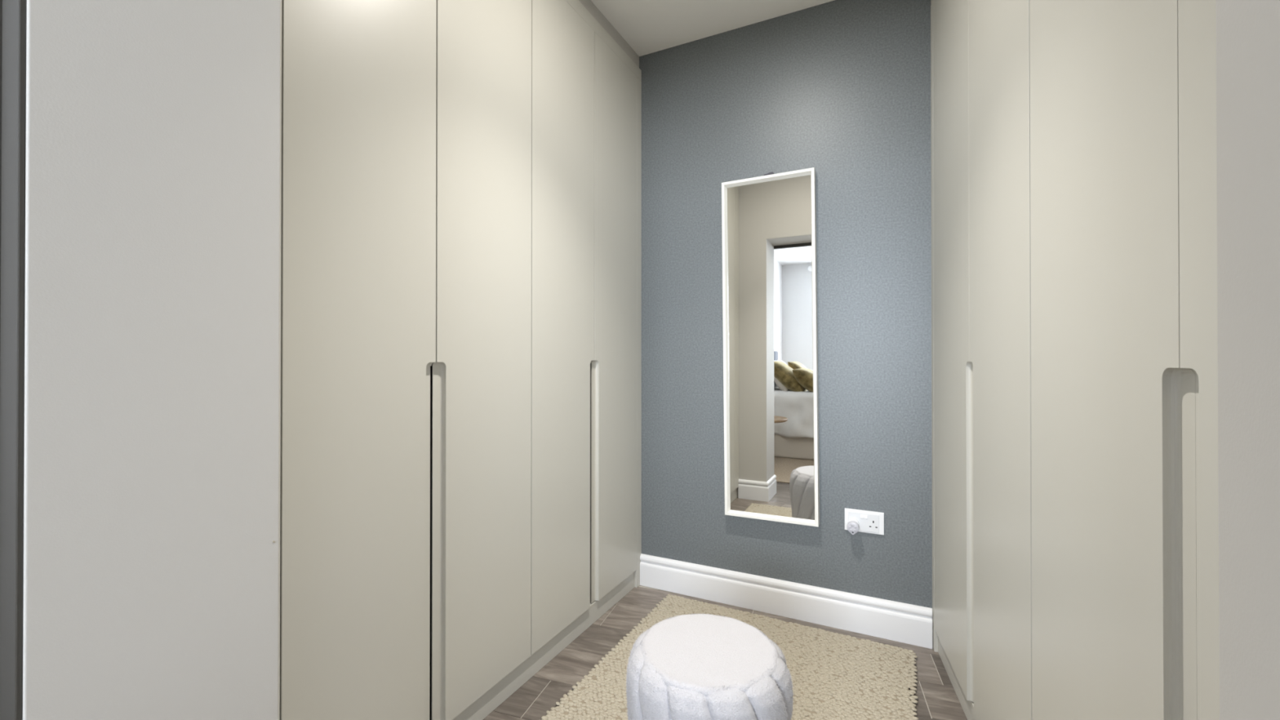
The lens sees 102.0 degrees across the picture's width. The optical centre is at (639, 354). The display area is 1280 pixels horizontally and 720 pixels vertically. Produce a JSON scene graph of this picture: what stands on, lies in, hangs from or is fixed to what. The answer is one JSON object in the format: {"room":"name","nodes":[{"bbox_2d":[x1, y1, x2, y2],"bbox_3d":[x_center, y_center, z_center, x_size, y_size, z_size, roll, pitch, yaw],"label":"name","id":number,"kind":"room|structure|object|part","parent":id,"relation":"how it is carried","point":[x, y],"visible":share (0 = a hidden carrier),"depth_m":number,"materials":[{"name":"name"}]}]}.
{"room":"walk-in closet","nodes":[
{"label":"walk-in closet","id":0,"kind":"room"},
{"bbox_2d":[22,0,1279,719],"bbox_3d":[0.276,-0.179,0.256,3.940,2.521,0.270,0,0,26],"label":"wall","id":1,"kind":"structure","parent":0,"point":[151,540],"depth_m":0.66,"materials":[{"name":"grey paint"}]},
{"bbox_2d":[0,0,26,719],"bbox_3d":[-0.259,0.083,0.353,1.244,1.997,0.030,0,0,26],"label":"door","id":2,"kind":"structure","parent":1,"relation":"in","point":[12,12],"depth_m":0.59,"materials":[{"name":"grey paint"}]},
{"bbox_3d":[-0.784,0.084,0.625,0.062,1.997,0.012,0,0,26],"label":"architrave","id":3,"kind":"part","parent":2,"relation":"part of","materials":[{"name":"grey paint"}]},
{"bbox_2d":[278,0,281,719],"bbox_3d":[-0.749,-0.157,0.983,0.022,2.314,0.118,0,0,26],"label":"strip","id":4,"kind":"object","parent":1,"relation":"attached to","point":[281,0],"visible":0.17,"depth_m":1.03,"materials":[{"name":"grey paint"}]},
{"bbox_2d":[578,0,639,67],"bbox_3d":[-0.407,-1.399,1.721,0.038,0.069,1.734,0,0,26],"label":"trim","id":5,"kind":"structure","parent":1,"relation":"attached to","point":[588,5],"depth_m":2.24,"materials":[{"name":"grey wood"}]},
{"bbox_2d":[591,0,834,56],"bbox_3d":[0.353,-1.485,1.259,3.190,0.100,2.124,0,0,26],"label":"ceiling","id":6,"kind":"structure","parent":0,"point":[647,26],"depth_m":2.20,"materials":[{"name":"white paint"}]},
{"bbox_2d":[483,585,967,719],"bbox_3d":[-0.392,1.127,-0.739,4.655,0.100,6.537,0,0,26],"label":"floor","id":7,"kind":"structure","parent":0,"point":[938,700],"depth_m":1.81,"materials":[{"name":"brown"}]},
{"bbox_2d":[280,0,531,719],"bbox_3d":[-0.806,-0.167,1.517,0.600,2.348,0.783,0,0,26],"label":"wardrobe","id":8,"kind":"object","parent":7,"relation":"on","point":[406,470],"visible":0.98,"depth_m":1.29,"materials":[{"name":"grey wood"}]},
{"bbox_3d":[-0.634,-0.156,1.209,0.018,2.314,0.384,0,0,26],"label":"door","id":9,"kind":"part","parent":8,"relation":"part of","materials":[{"name":"grey paint"}]},
{"bbox_3d":[-0.460,-0.154,1.560,0.018,2.314,0.396,0,0,26],"label":"door","id":10,"kind":"part","parent":8,"relation":"part of","materials":[{"name":"grey paint"}]},
{"bbox_2d":[565,0,641,81],"bbox_3d":[-0.389,-1.337,1.711,0.022,0.054,1.734,0,0,26],"label":"header panel","id":11,"kind":"object","parent":8,"relation":"attached to","point":[576,5],"visible":0.8,"depth_m":2.17,"materials":[{"name":"grey paint"}]},
{"bbox_2d":[453,572,634,719],"bbox_3d":[-0.408,1.048,1.684,0.017,0.080,1.688,0,0,26],"label":"plinth","id":12,"kind":"object","parent":7,"relation":"on","point":[483,706],"visible":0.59,"depth_m":1.80,"materials":[{"name":"grey paint"}]},
{"bbox_2d":[530,0,636,655],"bbox_3d":[-0.457,-0.164,2.219,0.600,2.348,0.780,0,0,26],"label":"wardrobe","id":13,"kind":"object","parent":7,"relation":"on","point":[584,95],"visible":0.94,"depth_m":2.00,"materials":[{"name":"grey"}]},
{"bbox_3d":[-0.281,-0.152,1.919,0.018,2.314,0.398,0,0,26],"label":"door","id":14,"kind":"part","parent":13,"relation":"part of","materials":[{"name":"grey paint"}]},
{"bbox_3d":[-0.107,-0.151,2.269,0.018,2.314,0.376,0,0,26],"label":"door","id":15,"kind":"part","parent":13,"relation":"part of","materials":[{"name":"grey paint"}]},
{"bbox_2d":[634,77,641,587],"bbox_3d":[-0.014,-0.107,2.460,0.022,2.398,0.048,0,0,26],"label":"strip","id":16,"kind":"object","parent":7,"relation":"on","point":[637,573],"visible":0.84,"depth_m":2.45,"materials":[{"name":"grey paint"}]},
{"bbox_2d":[541,594,918,719],"bbox_3d":[0.210,1.079,1.435,1.001,0.015,1.545,0,0,28],"label":"rug","id":17,"kind":"object","parent":7,"relation":"on","point":[835,676],"visible":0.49,"depth_m":1.74,"materials":[{"name":"beige carpet"}]},
{"bbox_2d":[625,613,794,719],"bbox_3d":[0.158,0.874,1.211,0.386,0.393,0.386,0,0,26],"label":"stool","id":18,"kind":"object","parent":17,"relation":"on","point":[700,666],"visible":1,"depth_m":1.13,"materials":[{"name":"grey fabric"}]},
{"bbox_2d":[930,0,937,652],"bbox_3d":[1.094,-0.110,1.919,0.022,2.398,0.034,0,0,18],"label":"strip","id":19,"kind":"object","parent":7,"relation":"on","point":[935,637],"visible":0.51,"depth_m":1.92,"materials":[{"name":"grey paint"}]},
{"bbox_2d":[937,637,976,719],"bbox_3d":[0.830,1.045,1.077,0.017,0.080,1.721,0,0,18],"label":"plinth","id":20,"kind":"object","parent":7,"relation":"on","point":[967,706],"visible":0.49,"depth_m":1.65,"materials":[{"name":"grey paint"}]},
{"bbox_2d":[933,0,1031,719],"bbox_3d":[1.203,-0.168,1.402,0.550,2.348,0.877,0,0,18],"label":"wardrobe","id":21,"kind":"object","parent":20,"relation":"on","point":[983,543],"visible":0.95,"depth_m":1.36,"materials":[{"name":"grey wood"}]},
{"bbox_3d":[1.017,-0.153,1.689,0.018,2.314,0.447,0,0,18],"label":"door","id":22,"kind":"part","parent":21,"relation":"part of","materials":[{"name":"grey paint"}]},
{"bbox_3d":[0.880,-0.155,1.272,0.018,2.314,0.429,0,0,18],"label":"door","id":23,"kind":"part","parent":21,"relation":"part of","materials":[{"name":"grey paint"}]},
{"bbox_2d":[1029,0,1219,719],"bbox_3d":[0.938,-0.171,0.594,0.550,2.348,0.818,0,0,18],"label":"wardrobe","id":24,"kind":"object","parent":20,"relation":"on","point":[1125,499],"visible":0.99,"depth_m":0.76,"materials":[{"name":"grey wood"}]},
{"bbox_3d":[0.615,-0.159,0.462,0.018,2.314,0.365,0,0,18],"label":"door","id":25,"kind":"part","parent":24,"relation":"part of","materials":[{"name":"grey paint"}]},
{"bbox_2d":[639,0,932,608],"bbox_3d":[0.799,-0.171,2.150,3.190,2.521,0.120,0,0,26],"label":"wall","id":26,"kind":"structure","parent":0,"point":[840,89],"depth_m":2.11,"materials":[{"name":"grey paint"}]},
{"bbox_2d":[721,167,819,526],"bbox_3d":[0.543,-0.038,2.184,0.386,1.458,0.043,-1,-1,26],"label":"wall mirror","id":27,"kind":"object","parent":26,"relation":"attached to","point":[771,473],"visible":1,"depth_m":2.18,"materials":[{"name":"white mirror"}]},
{"bbox_3d":[0.537,-0.739,2.190,0.385,0.022,0.043,-1,-1,26],"label":"frame rail","id":28,"kind":"part","parent":27,"relation":"part of","materials":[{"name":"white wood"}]},
{"bbox_3d":[0.549,0.680,2.177,0.385,0.022,0.043,-1,-1,26],"label":"frame rail","id":29,"kind":"part","parent":27,"relation":"part of","materials":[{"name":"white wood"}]},
{"bbox_2d":[640,553,932,648],"bbox_3d":[0.544,1.018,2.195,1.209,0.144,0.018,0,0,26],"label":"baseboard","id":30,"kind":"structure","parent":26,"relation":"attached to","point":[901,622],"depth_m":2.14,"materials":[{"name":"white wood"}]},
{"bbox_2d":[844,507,884,534],"bbox_3d":[0.878,0.654,2.033,0.142,0.085,0.014,0,0,26],"label":"wall socket","id":31,"kind":"object","parent":26,"relation":"attached to","point":[869,522],"visible":0.96,"depth_m":2.02,"materials":[{"name":"white plastic"}]},
{"bbox_2d":[846,518,859,534],"bbox_3d":[0.832,0.671,2.025,0.043,0.054,0.048,0,0,26],"label":"plug","id":32,"kind":"object","parent":31,"relation":"attached to","point":[852,526],"visible":1,"depth_m":2.01,"materials":[{"name":"white plastic"}]},
{"bbox_3d":[0.875,0.655,2.031,0.111,0.069,0.003,0,0,26],"label":"raised panel","id":33,"kind":"part","parent":31,"relation":"part of","materials":[{"name":"white plastic"}]}
]}

